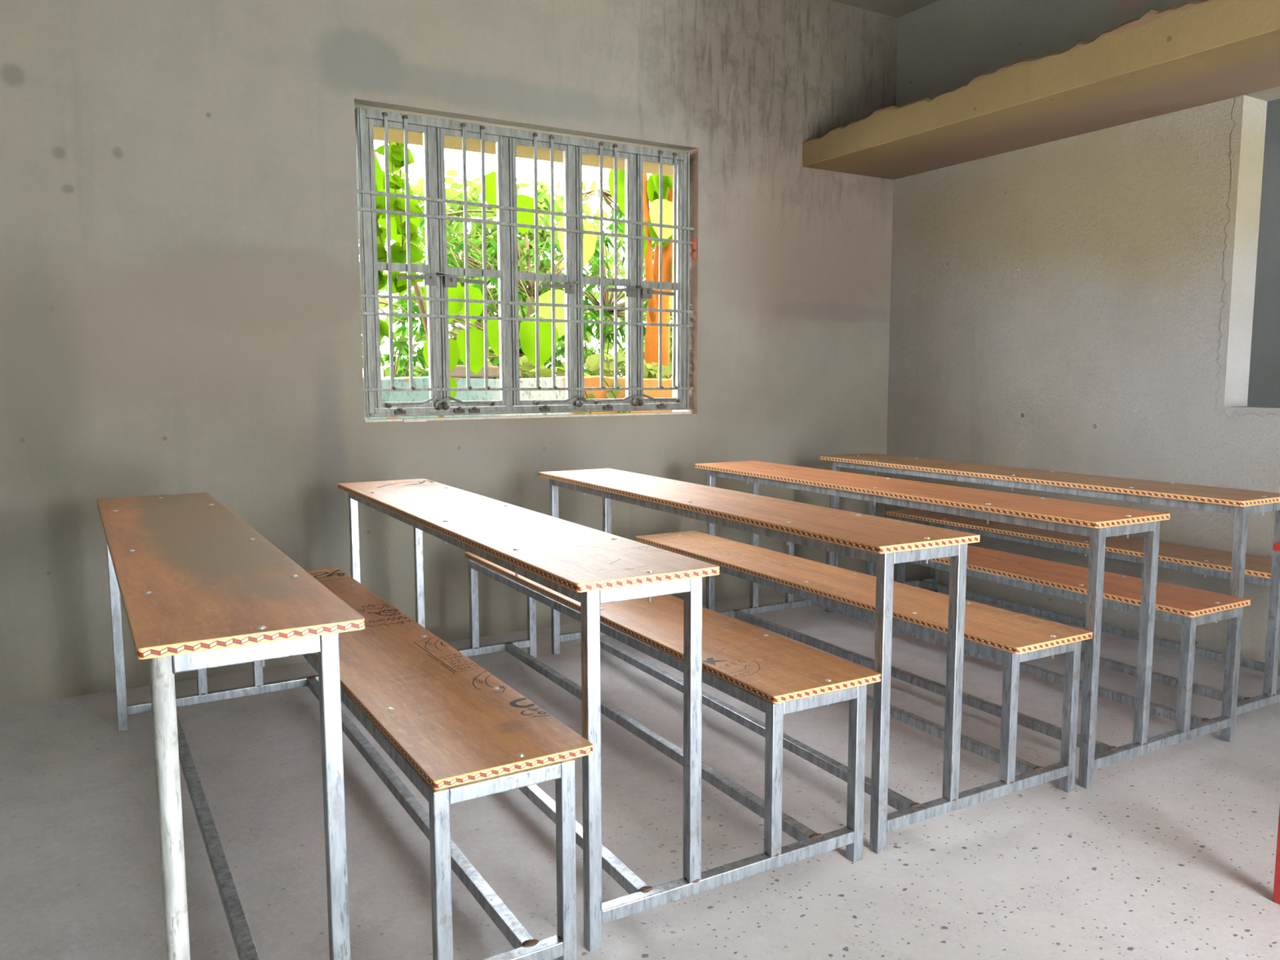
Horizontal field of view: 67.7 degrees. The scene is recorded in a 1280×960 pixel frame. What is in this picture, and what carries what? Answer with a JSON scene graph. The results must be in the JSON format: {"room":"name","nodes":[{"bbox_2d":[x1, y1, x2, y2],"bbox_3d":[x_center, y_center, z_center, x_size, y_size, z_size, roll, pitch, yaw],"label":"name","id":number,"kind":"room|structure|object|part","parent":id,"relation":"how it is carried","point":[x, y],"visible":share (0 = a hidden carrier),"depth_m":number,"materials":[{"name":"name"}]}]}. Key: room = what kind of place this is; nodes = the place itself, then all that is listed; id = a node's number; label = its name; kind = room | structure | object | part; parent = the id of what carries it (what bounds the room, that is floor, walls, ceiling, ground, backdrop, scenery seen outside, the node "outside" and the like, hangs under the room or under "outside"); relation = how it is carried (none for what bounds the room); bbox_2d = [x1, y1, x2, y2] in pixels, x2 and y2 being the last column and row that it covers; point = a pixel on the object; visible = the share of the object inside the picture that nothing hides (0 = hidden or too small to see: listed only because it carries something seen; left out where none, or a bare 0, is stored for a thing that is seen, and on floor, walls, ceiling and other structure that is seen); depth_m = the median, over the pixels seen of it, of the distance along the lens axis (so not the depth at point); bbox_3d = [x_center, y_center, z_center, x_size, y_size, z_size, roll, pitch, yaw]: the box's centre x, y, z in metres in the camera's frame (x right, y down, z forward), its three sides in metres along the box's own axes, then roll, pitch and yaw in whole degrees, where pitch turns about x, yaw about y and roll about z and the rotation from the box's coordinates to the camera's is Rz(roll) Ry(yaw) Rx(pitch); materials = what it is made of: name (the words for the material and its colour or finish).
{"room":"classroom","nodes":[
{"label":"classroom","id":0,"kind":"room"},
{"bbox_2d":[0,0,897,706],"bbox_3d":[-1.103,-0.764,4.020,6.084,3.208,0.230,-4,7,-30],"label":"wall","id":1,"kind":"structure","parent":0,"point":[180,295],"depth_m":3.79,"materials":[{"name":"grey paint"}]},
{"bbox_2d":[354,115,672,176],"bbox_3d":[-0.534,-1.655,4.648,4.000,0.078,0.430,-4,7,-30],"label":"trim","id":2,"kind":"structure","parent":1,"relation":"attached to","point":[394,135],"depth_m":4.70,"materials":[{"name":"concrete"}]},
{"bbox_2d":[354,106,697,422],"bbox_3d":[-0.474,-0.931,4.372,1.655,1.286,0.235,-4,7,-30],"label":"window","id":3,"kind":"structure","parent":1,"relation":"in","point":[437,277],"depth_m":4.26,"materials":[{"name":"metal"}]},
{"bbox_3d":[-0.996,-0.891,4.004,0.272,1.172,0.033,-4,7,-30],"label":"sash","id":4,"kind":"part","parent":3,"relation":"part of","materials":[{"name":"metal"}]},
{"bbox_3d":[-0.924,-0.847,4.008,0.204,0.056,0.046,-4,7,-30],"label":"handle","id":5,"kind":"part","parent":3,"relation":"part of","materials":[{"name":"metal"}]},
{"bbox_3d":[-0.773,-0.853,4.097,0.204,0.056,0.046,-4,7,-30],"label":"handle","id":6,"kind":"part","parent":3,"relation":"part of","materials":[{"name":"metal"}]},
{"bbox_3d":[-0.727,-0.908,4.162,0.301,1.172,0.033,-4,7,-30],"label":"sash","id":7,"kind":"part","parent":3,"relation":"part of","materials":[{"name":"metal"}]},
{"bbox_3d":[-0.445,-0.927,4.327,0.301,1.172,0.033,-4,7,-30],"label":"sash","id":8,"kind":"part","parent":3,"relation":"part of","materials":[{"name":"metal"}]},
{"bbox_3d":[-0.361,-0.877,4.339,0.204,0.056,0.046,-4,7,-30],"label":"handle","id":9,"kind":"part","parent":3,"relation":"part of","materials":[{"name":"metal"}]},
{"bbox_3d":[-0.165,-0.945,4.491,0.297,1.172,0.033,-4,7,-30],"label":"sash","id":10,"kind":"part","parent":3,"relation":"part of","materials":[{"name":"metal"}]},
{"bbox_3d":[-0.083,-0.892,4.502,0.204,0.056,0.046,-4,7,-30],"label":"handle","id":11,"kind":"part","parent":3,"relation":"part of","materials":[{"name":"metal"}]},
{"bbox_3d":[0.069,-0.898,4.591,0.204,0.056,0.046,-4,7,-30],"label":"handle","id":12,"kind":"part","parent":3,"relation":"part of","materials":[{"name":"metal"}]},
{"bbox_3d":[0.096,-0.963,4.644,0.257,1.172,0.033,-4,7,-30],"label":"sash","id":13,"kind":"part","parent":3,"relation":"part of","materials":[{"name":"metal"}]},
{"bbox_2d":[0,579,1279,959],"bbox_3d":[0.407,1.043,1.647,6.084,0.120,5.700,-4,7,-30],"label":"floor","id":14,"kind":"structure","parent":0,"point":[1170,852],"depth_m":2.43,"materials":[{"name":"grey concrete"}]},
{"bbox_2d":[97,492,592,959],"bbox_3d":[-0.934,0.508,2.506,0.764,0.764,2.043,-4,7,-31],"label":"desk","id":15,"kind":"object","parent":14,"relation":"on","point":[200,588],"visible":1,"depth_m":1.85,"materials":[{"name":"wood"}]},
{"bbox_3d":[-1.703,0.455,3.112,0.035,0.742,0.034,-4,7,-31],"label":"leg","id":16,"kind":"part","parent":15,"relation":"part of","materials":[{"name":"metal"}]},
{"bbox_3d":[-0.718,0.630,1.476,0.036,0.742,0.036,-4,7,-31],"label":"leg","id":17,"kind":"part","parent":15,"relation":"part of","materials":[{"name":"metal"}]},
{"bbox_3d":[-1.498,0.404,3.233,0.039,0.668,0.039,-4,7,-31],"label":"leg","id":18,"kind":"part","parent":15,"relation":"part of","materials":[{"name":"metal"}]},
{"bbox_3d":[-1.418,0.741,3.317,0.643,0.029,0.029,-4,7,-31],"label":"floor rail","id":19,"kind":"part","parent":15,"relation":"part of","materials":[{"name":"metal"}]},
{"bbox_3d":[-0.615,0.269,1.498,0.215,0.028,0.029,-4,7,-31],"label":"rail","id":20,"kind":"part","parent":15,"relation":"part of","materials":[{"name":"metal"}]},
{"bbox_3d":[-1.341,0.547,3.341,0.038,0.360,0.035,-4,7,-31],"label":"leg","id":21,"kind":"part","parent":15,"relation":"part of","materials":[{"name":"metal"}]},
{"bbox_3d":[-0.511,0.580,1.593,0.036,0.669,0.039,-4,7,-31],"label":"leg","id":22,"kind":"part","parent":15,"relation":"part of","materials":[{"name":"metal"}]},
{"bbox_3d":[-0.849,0.470,2.505,0.029,0.028,1.893,-4,7,-31],"label":"rail","id":23,"kind":"part","parent":15,"relation":"part of","materials":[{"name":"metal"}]},
{"bbox_3d":[-0.353,0.723,1.705,0.037,0.361,0.036,-4,7,-31],"label":"leg","id":24,"kind":"part","parent":15,"relation":"part of","materials":[{"name":"metal"}]},
{"bbox_3d":[-0.747,0.434,2.619,0.315,0.018,2.027,-4,7,-31],"label":"bench seat","id":25,"kind":"part","parent":15,"relation":"part of","materials":[{"name":"brown wood"}]},
{"bbox_3d":[-0.249,0.551,1.748,0.219,0.028,0.029,-4,7,-31],"label":"rail","id":26,"kind":"part","parent":15,"relation":"part of","materials":[{"name":"metal"}]},
{"bbox_3d":[-0.430,0.916,1.678,0.643,0.029,0.029,-4,7,-31],"label":"floor rail","id":27,"kind":"part","parent":15,"relation":"part of","materials":[{"name":"metal"}]},
{"bbox_3d":[-0.146,0.745,1.834,0.035,0.434,0.034,-4,7,-31],"label":"leg","id":28,"kind":"part","parent":15,"relation":"part of","materials":[{"name":"metal"}]},
{"bbox_2d":[337,478,880,951],"bbox_3d":[-0.277,0.459,2.949,0.810,0.764,2.036,-4,7,-30],"label":"desk","id":29,"kind":"object","parent":14,"relation":"on","point":[619,588],"visible":0.92,"depth_m":2.25,"materials":[{"name":"wood"}]},
{"bbox_3d":[-1.054,0.405,3.561,0.035,0.742,0.034,-4,7,-30],"label":"leg","id":30,"kind":"part","parent":29,"relation":"part of","materials":[{"name":"metal"}]},
{"bbox_3d":[-0.851,0.355,3.676,0.038,0.668,0.039,-4,7,-30],"label":"leg","id":31,"kind":"part","parent":29,"relation":"part of","materials":[{"name":"metal"}]},
{"bbox_3d":[-0.578,0.139,2.696,0.029,0.028,1.893,-4,7,-30],"label":"rail","id":32,"kind":"part","parent":29,"relation":"part of","materials":[{"name":"metal"}]},
{"bbox_3d":[-0.659,0.496,3.802,0.037,0.361,0.036,-4,7,-30],"label":"leg","id":33,"kind":"part","parent":29,"relation":"part of","materials":[{"name":"metal"}]},
{"bbox_3d":[-0.752,0.691,3.770,0.677,0.029,0.029,-4,7,-30],"label":"floor rail","id":34,"kind":"part","parent":29,"relation":"part of","materials":[{"name":"metal"}]},
{"bbox_3d":[-0.448,0.519,3.925,0.035,0.434,0.034,-4,7,-30],"label":"leg","id":35,"kind":"part","parent":29,"relation":"part of","materials":[{"name":"metal"}]},
{"bbox_3d":[-0.095,0.582,1.911,0.035,0.742,0.034,-4,7,-30],"label":"leg","id":36,"kind":"part","parent":29,"relation":"part of","materials":[{"name":"metal"}]},
{"bbox_3d":[-0.181,0.420,2.957,0.029,0.028,1.893,-4,7,-30],"label":"rail","id":37,"kind":"part","parent":29,"relation":"part of","materials":[{"name":"metal"}]},
{"bbox_3d":[0.007,0.221,1.928,0.211,0.028,0.029,-4,7,-30],"label":"rail","id":38,"kind":"part","parent":29,"relation":"part of","materials":[{"name":"metal"}]},
{"bbox_3d":[-0.068,0.384,3.064,0.317,0.018,2.027,-4,7,-30],"label":"bench seat","id":39,"kind":"part","parent":29,"relation":"part of","materials":[{"name":"brown wood"}]},
{"bbox_3d":[0.111,0.532,2.022,0.040,0.668,0.039,-4,7,-30],"label":"leg","id":40,"kind":"part","parent":29,"relation":"part of","materials":[{"name":"metal"}]},
{"bbox_3d":[0.210,0.868,2.115,0.677,0.029,0.029,-4,7,-30],"label":"floor rail","id":41,"kind":"part","parent":29,"relation":"part of","materials":[{"name":"metal"}]},
{"bbox_3d":[0.300,0.673,2.149,0.038,0.362,0.035,-4,7,-30],"label":"leg","id":42,"kind":"part","parent":29,"relation":"part of","materials":[{"name":"metal"}]},
{"bbox_3d":[0.407,0.502,2.191,0.219,0.028,0.029,-4,7,-30],"label":"rail","id":43,"kind":"part","parent":29,"relation":"part of","materials":[{"name":"metal"}]},
{"bbox_3d":[0.511,0.696,2.275,0.035,0.434,0.034,-4,7,-30],"label":"leg","id":44,"kind":"part","parent":29,"relation":"part of","materials":[{"name":"metal"}]},
{"bbox_2d":[538,468,1092,853],"bbox_3d":[0.414,0.416,3.335,0.787,0.764,2.038,-4,7,-29],"label":"desk","id":45,"kind":"object","parent":14,"relation":"on","point":[1011,637],"visible":0.88,"depth_m":2.67,"materials":[{"name":"wood"}]},
{"bbox_3d":[-0.350,0.360,3.967,0.035,0.742,0.034,-4,7,-29],"label":"leg","id":46,"kind":"part","parent":45,"relation":"part of","materials":[{"name":"metal"}]},
{"bbox_3d":[-0.046,0.646,4.171,0.674,0.029,0.029,-4,7,-29],"label":"floor rail","id":47,"kind":"part","parent":45,"relation":"part of","materials":[{"name":"metal"}]},
{"bbox_3d":[-0.141,0.310,4.079,0.037,0.669,0.035,-4,7,-29],"label":"leg","id":48,"kind":"part","parent":45,"relation":"part of","materials":[{"name":"metal"}]},
{"bbox_3d":[0.113,0.095,3.095,0.029,0.028,1.893,-4,7,-29],"label":"rail","id":49,"kind":"part","parent":45,"relation":"part of","materials":[{"name":"metal"}]},
{"bbox_3d":[0.511,0.376,3.348,0.029,0.028,1.893,-4,7,-29],"label":"rail","id":50,"kind":"part","parent":45,"relation":"part of","materials":[{"name":"metal"}]},
{"bbox_3d":[0.615,0.343,3.436,0.308,0.018,2.027,-4,7,-29],"label":"bench seat","id":51,"kind":"part","parent":45,"relation":"part of","materials":[{"name":"brown wood"}]},
{"bbox_3d":[0.583,0.538,2.302,0.035,0.742,0.034,-4,7,-29],"label":"leg","id":52,"kind":"part","parent":45,"relation":"part of","materials":[{"name":"metal"}]},
{"bbox_3d":[0.688,0.177,2.319,0.215,0.028,0.029,-4,7,-29],"label":"rail","id":53,"kind":"part","parent":45,"relation":"part of","materials":[{"name":"metal"}]},
{"bbox_3d":[0.792,0.488,2.413,0.037,0.669,0.036,-4,7,-29],"label":"leg","id":54,"kind":"part","parent":45,"relation":"part of","materials":[{"name":"metal"}]},
{"bbox_3d":[0.889,0.824,2.501,0.674,0.029,0.029,-4,7,-29],"label":"floor rail","id":55,"kind":"part","parent":45,"relation":"part of","materials":[{"name":"metal"}]},
{"bbox_3d":[0.980,0.630,2.532,0.039,0.361,0.038,-4,7,-29],"label":"leg","id":56,"kind":"part","parent":45,"relation":"part of","materials":[{"name":"metal"}]},
{"bbox_3d":[1.087,0.459,2.573,0.219,0.028,0.029,-4,7,-29],"label":"rail","id":57,"kind":"part","parent":45,"relation":"part of","materials":[{"name":"metal"}]},
{"bbox_3d":[1.192,0.653,2.655,0.035,0.434,0.034,-4,7,-29],"label":"leg","id":58,"kind":"part","parent":45,"relation":"part of","materials":[{"name":"metal"}]},
{"bbox_2d":[694,460,1250,788],"bbox_3d":[1.090,0.374,3.706,0.795,0.764,2.036,-4,7,-29],"label":"desk","id":59,"kind":"object","parent":14,"relation":"on","point":[1151,599],"visible":0.79,"depth_m":3.02,"materials":[{"name":"wood"}]},
{"bbox_3d":[0.324,0.319,4.329,0.035,0.742,0.035,-4,7,-29],"label":"leg","id":60,"kind":"part","parent":59,"relation":"part of","materials":[{"name":"metal"}]},
{"bbox_3d":[0.533,0.270,4.442,0.040,0.670,0.035,-4,7,-29],"label":"leg","id":61,"kind":"part","parent":59,"relation":"part of","materials":[{"name":"metal"}]},
{"bbox_3d":[0.626,0.605,4.533,0.672,0.029,0.029,-4,7,-29],"label":"floor rail","id":62,"kind":"part","parent":59,"relation":"part of","materials":[{"name":"metal"}]},
{"bbox_3d":[0.717,0.411,4.562,0.039,0.361,0.038,-4,7,-29],"label":"leg","id":63,"kind":"part","parent":59,"relation":"part of","materials":[{"name":"metal"}]},
{"bbox_3d":[0.930,0.434,4.684,0.035,0.434,0.033,-4,7,-29],"label":"leg","id":64,"kind":"part","parent":59,"relation":"part of","materials":[{"name":"metal"}]},
{"bbox_3d":[0.789,0.054,3.458,0.029,0.028,1.893,-4,7,-29],"label":"rail","id":65,"kind":"part","parent":59,"relation":"part of","materials":[{"name":"metal"}]},
{"bbox_3d":[1.185,0.335,3.711,0.029,0.028,1.893,-4,7,-29],"label":"rail","id":66,"kind":"part","parent":59,"relation":"part of","materials":[{"name":"metal"}]},
{"bbox_3d":[1.262,0.497,2.666,0.035,0.742,0.034,-4,7,-29],"label":"leg","id":67,"kind":"part","parent":59,"relation":"part of","materials":[{"name":"metal"}]},
{"bbox_3d":[1.292,0.300,3.815,0.317,0.018,2.027,-4,7,-29],"label":"bench seat","id":68,"kind":"part","parent":59,"relation":"part of","materials":[{"name":"brown wood"}]},
{"bbox_3d":[1.366,0.136,2.684,0.215,0.028,0.029,-4,7,-29],"label":"rail","id":69,"kind":"part","parent":59,"relation":"part of","materials":[{"name":"metal"}]},
{"bbox_3d":[1.472,0.448,2.778,0.039,0.669,0.039,-4,7,-29],"label":"leg","id":70,"kind":"part","parent":59,"relation":"part of","materials":[{"name":"metal"}]},
{"bbox_3d":[1.567,0.783,2.866,0.672,0.029,0.029,-4,7,-29],"label":"floor rail","id":71,"kind":"part","parent":59,"relation":"part of","materials":[{"name":"metal"}]},
{"bbox_3d":[1.657,0.589,2.899,0.035,0.361,0.034,-4,7,-29],"label":"leg","id":72,"kind":"part","parent":59,"relation":"part of","materials":[{"name":"metal"}]},
{"bbox_3d":[1.764,0.418,2.938,0.219,0.028,0.029,-4,7,-29],"label":"rail","id":73,"kind":"part","parent":59,"relation":"part of","materials":[{"name":"metal"}]},
{"bbox_3d":[1.868,0.612,3.021,0.035,0.434,0.034,-4,7,-29],"label":"leg","id":74,"kind":"part","parent":59,"relation":"part of","materials":[{"name":"metal"}]},
{"bbox_2d":[819,453,1279,715],"bbox_3d":[1.748,0.328,4.122,0.799,0.764,2.042,-4,7,-30],"label":"desk","id":75,"kind":"object","parent":14,"relation":"on","point":[1240,567],"visible":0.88,"depth_m":3.71,"materials":[{"name":"wood"}]},
{"bbox_3d":[0.969,0.273,4.743,0.034,0.742,0.034,-4,7,-30],"label":"leg","id":76,"kind":"part","parent":75,"relation":"part of","materials":[{"name":"metal"}]},
{"bbox_3d":[1.177,0.223,4.858,0.038,0.669,0.035,-4,7,-30],"label":"leg","id":77,"kind":"part","parent":75,"relation":"part of","materials":[{"name":"metal"}]},
{"bbox_3d":[1.369,0.364,4.985,0.035,0.360,0.036,-4,7,-30],"label":"leg","id":78,"kind":"part","parent":75,"relation":"part of","materials":[{"name":"metal"}]},
{"bbox_3d":[1.274,0.558,4.952,0.680,0.029,0.029,-4,7,-30],"label":"floor rail","id":79,"kind":"part","parent":75,"relation":"part of","materials":[{"name":"metal"}]},
{"bbox_3d":[1.580,0.387,5.108,0.035,0.434,0.034,-4,7,-30],"label":"leg","id":80,"kind":"part","parent":75,"relation":"part of","materials":[{"name":"metal"}]},
{"bbox_3d":[1.443,0.007,3.877,0.029,0.028,1.893,-4,7,-30],"label":"rail","id":81,"kind":"part","parent":75,"relation":"part of","materials":[{"name":"metal"}]},
{"bbox_3d":[1.941,0.255,4.222,0.313,0.018,2.027,-4,7,-31],"label":"bench seat","id":82,"kind":"part","parent":75,"relation":"part of","materials":[{"name":"brown wood"}]},
{"bbox_3d":[1.844,0.288,4.138,0.029,0.028,1.893,-4,7,-30],"label":"rail","id":83,"kind":"part","parent":75,"relation":"part of","materials":[{"name":"metal"}]},
{"bbox_3d":[1.924,0.450,3.090,0.035,0.742,0.034,-4,7,-30],"label":"leg","id":84,"kind":"part","parent":75,"relation":"part of","materials":[{"name":"metal"}]},
{"bbox_3d":[2.231,0.736,3.295,0.680,0.029,0.029,-4,7,-30],"label":"floor rail","id":85,"kind":"part","parent":75,"relation":"part of","materials":[{"name":"metal"}]},
{"bbox_3d":[2.028,0.089,3.108,0.215,0.028,0.029,-4,7,-30],"label":"rail","id":86,"kind":"part","parent":75,"relation":"part of","materials":[{"name":"metal"}]},
{"bbox_3d":[2.133,0.400,3.204,0.038,0.668,0.038,-4,7,-30],"label":"leg","id":87,"kind":"part","parent":75,"relation":"part of","materials":[{"name":"metal"}]},
{"bbox_2d":[1272,542,1279,904],"bbox_3d":[1.910,0.567,1.743,0.620,0.800,1.150,-4,7,-30],"label":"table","id":88,"kind":"object","parent":14,"relation":"on","point":[1276,898],"visible":1,"depth_m":2.09,"materials":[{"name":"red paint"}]},
{"bbox_3d":[1.420,0.542,2.059,0.037,0.783,0.037,-4,7,-30],"label":"leg","id":89,"kind":"part","parent":88,"relation":"part of","materials":[{"name":"red paint"}]},
{"bbox_2d":[829,0,937,17],"bbox_3d":[0.341,-2.157,1.400,6.084,0.120,5.930,-4,7,-30],"label":"ceiling","id":90,"kind":"structure","parent":0,"point":[894,8],"depth_m":5.01,"materials":[{"name":"grey concrete"}]},
{"bbox_2d":[884,0,1279,666],"bbox_3d":[2.873,-0.726,3.038,0.170,3.088,5.500,-4,7,-30],"label":"wall","id":91,"kind":"structure","parent":0,"point":[1055,305],"depth_m":4.34,"materials":[{"name":"paint"}]},
{"bbox_2d":[802,0,1279,179],"bbox_3d":[2.513,-1.488,2.754,0.652,0.198,5.480,-4,7,-30],"label":"beam","id":92,"kind":"structure","parent":91,"relation":"attached to","point":[1192,54],"depth_m":3.76,"materials":[{"name":"concrete"}]},
{"bbox_2d":[1215,94,1279,418],"bbox_3d":[2.644,-0.813,3.244,0.006,1.251,1.301,-4,7,-30],"label":"trim","id":93,"kind":"structure","parent":91,"relation":"attached to","point":[1237,112],"depth_m":3.77,"materials":[{"name":"paint"}]},
{"bbox_2d":[1247,98,1279,406],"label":"window","id":94,"kind":"structure","parent":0,"point":[1264,386],"depth_m":5.70,"materials":[{"name":"paint"}]},
{"label":"outside","id":95,"kind":"structure","parent":0,"visible":0},
{"bbox_3d":[-5.595,-0.321,16.594,30.000,0.100,25.750,-4,7,-30],"label":"ground","id":96,"kind":"structure","parent":95,"visible":0},
{"bbox_2d":[355,140,425,341],"bbox_3d":[-1.567,-0.787,5.256,0.773,3.250,0.466,-4,7,-30],"label":"climbing vine","id":97,"kind":"object","parent":96,"relation":"on","point":[396,150],"visible":0.11,"depth_m":5.23,"materials":[{"name":"green plant"}]},
{"bbox_3d":[-1.585,-0.787,5.260,0.614,3.250,0.385,-4,7,-30],"label":"stem","id":98,"kind":"part","parent":97,"relation":"part of","materials":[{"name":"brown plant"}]},
{"bbox_2d":[360,292,428,377],"bbox_3d":[-2.119,-0.442,7.506,1.103,2.085,0.834,-4,7,-30],"label":"tree","id":99,"kind":"object","parent":96,"relation":"on","point":[403,327],"visible":0.14,"depth_m":7.47,"materials":[{"name":"green plant"}]},
{"bbox_2d":[378,168,617,378],"bbox_3d":[-1.869,-1.976,12.633,3.262,4.042,1.689,-4,7,-30],"label":"shrub","id":100,"kind":"object","parent":96,"relation":"on","point":[475,188],"visible":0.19,"depth_m":12.20,"materials":[{"name":"green plant"}]},
{"bbox_3d":[-1.673,-1.799,12.791,0.999,3.654,0.789,-4,7,-30],"label":"stem","id":101,"kind":"part","parent":100,"relation":"part of","materials":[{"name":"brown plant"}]},
{"bbox_2d":[382,209,623,378],"bbox_3d":[-1.113,-0.885,8.197,2.030,2.813,1.342,-4,7,-30],"label":"tree","id":102,"kind":"object","parent":96,"relation":"on","point":[491,253],"visible":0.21,"depth_m":8.11,"materials":[{"name":"green plant"}]},
{"bbox_2d":[356,147,672,417],"bbox_3d":[-0.732,-0.827,6.535,3.237,3.053,0.455,-5,8,-38],"label":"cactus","id":103,"kind":"object","parent":96,"relation":"on","point":[457,348],"visible":0.32,"depth_m":6.27,"materials":[{"name":"green plant"}]},
{"bbox_3d":[-1.230,-0.789,6.189,1.848,3.053,0.327,-4,7,-30],"label":"stem","id":104,"kind":"part","parent":103,"relation":"part of","materials":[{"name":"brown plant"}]},
{"bbox_2d":[363,375,672,419],"bbox_3d":[-0.724,-0.065,7.327,8.000,1.466,0.180,-4,7,-30],"label":"wall","id":105,"kind":"structure","parent":96,"relation":"on","point":[590,381],"depth_m":7.07,"materials":[{"name":"white paint"}]},
{"bbox_2d":[449,364,498,377],"bbox_3d":[-1.257,-0.793,6.967,0.400,0.089,0.240,-4,7,-30],"label":"stone slab","id":106,"kind":"object","parent":105,"relation":"on","point":[459,371],"visible":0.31,"depth_m":6.87,"materials":[{"name":"beige stone"}]},
{"bbox_2d":[488,350,672,413],"bbox_3d":[-0.123,-0.821,7.842,2.355,0.565,0.661,-4,7,-30],"label":"vine","id":107,"kind":"object","parent":105,"relation":"attached to","point":[593,361],"visible":0.41,"depth_m":7.64,"materials":[{"name":"green plant"}]},
{"bbox_3d":[-0.011,-0.725,7.701,1.290,0.356,0.287,-4,7,-30],"label":"stem","id":108,"kind":"part","parent":107,"relation":"part of","materials":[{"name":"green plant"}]},
{"bbox_2d":[528,187,672,377],"bbox_3d":[-0.258,-1.120,8.959,1.591,3.112,1.251,-4,7,-30],"label":"tree","id":109,"kind":"object","parent":96,"relation":"on","point":[607,334],"visible":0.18,"depth_m":8.80,"materials":[{"name":"green plant"}]},
{"bbox_2d":[587,198,672,377],"bbox_3d":[0.763,-2.162,14.651,3.254,3.974,1.699,-4,7,-30],"label":"shrub","id":110,"kind":"object","parent":96,"relation":"on","point":[622,274],"visible":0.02,"depth_m":14.01,"materials":[{"name":"green plant"}]},
{"bbox_2d":[608,168,672,377],"bbox_3d":[0.100,-1.611,8.391,0.952,4.211,0.464,-4,7,-30],"label":"tree","id":111,"kind":"object","parent":96,"relation":"on","point":[651,186],"visible":0.23,"depth_m":8.41,"materials":[{"name":"orange plant"}]}
]}

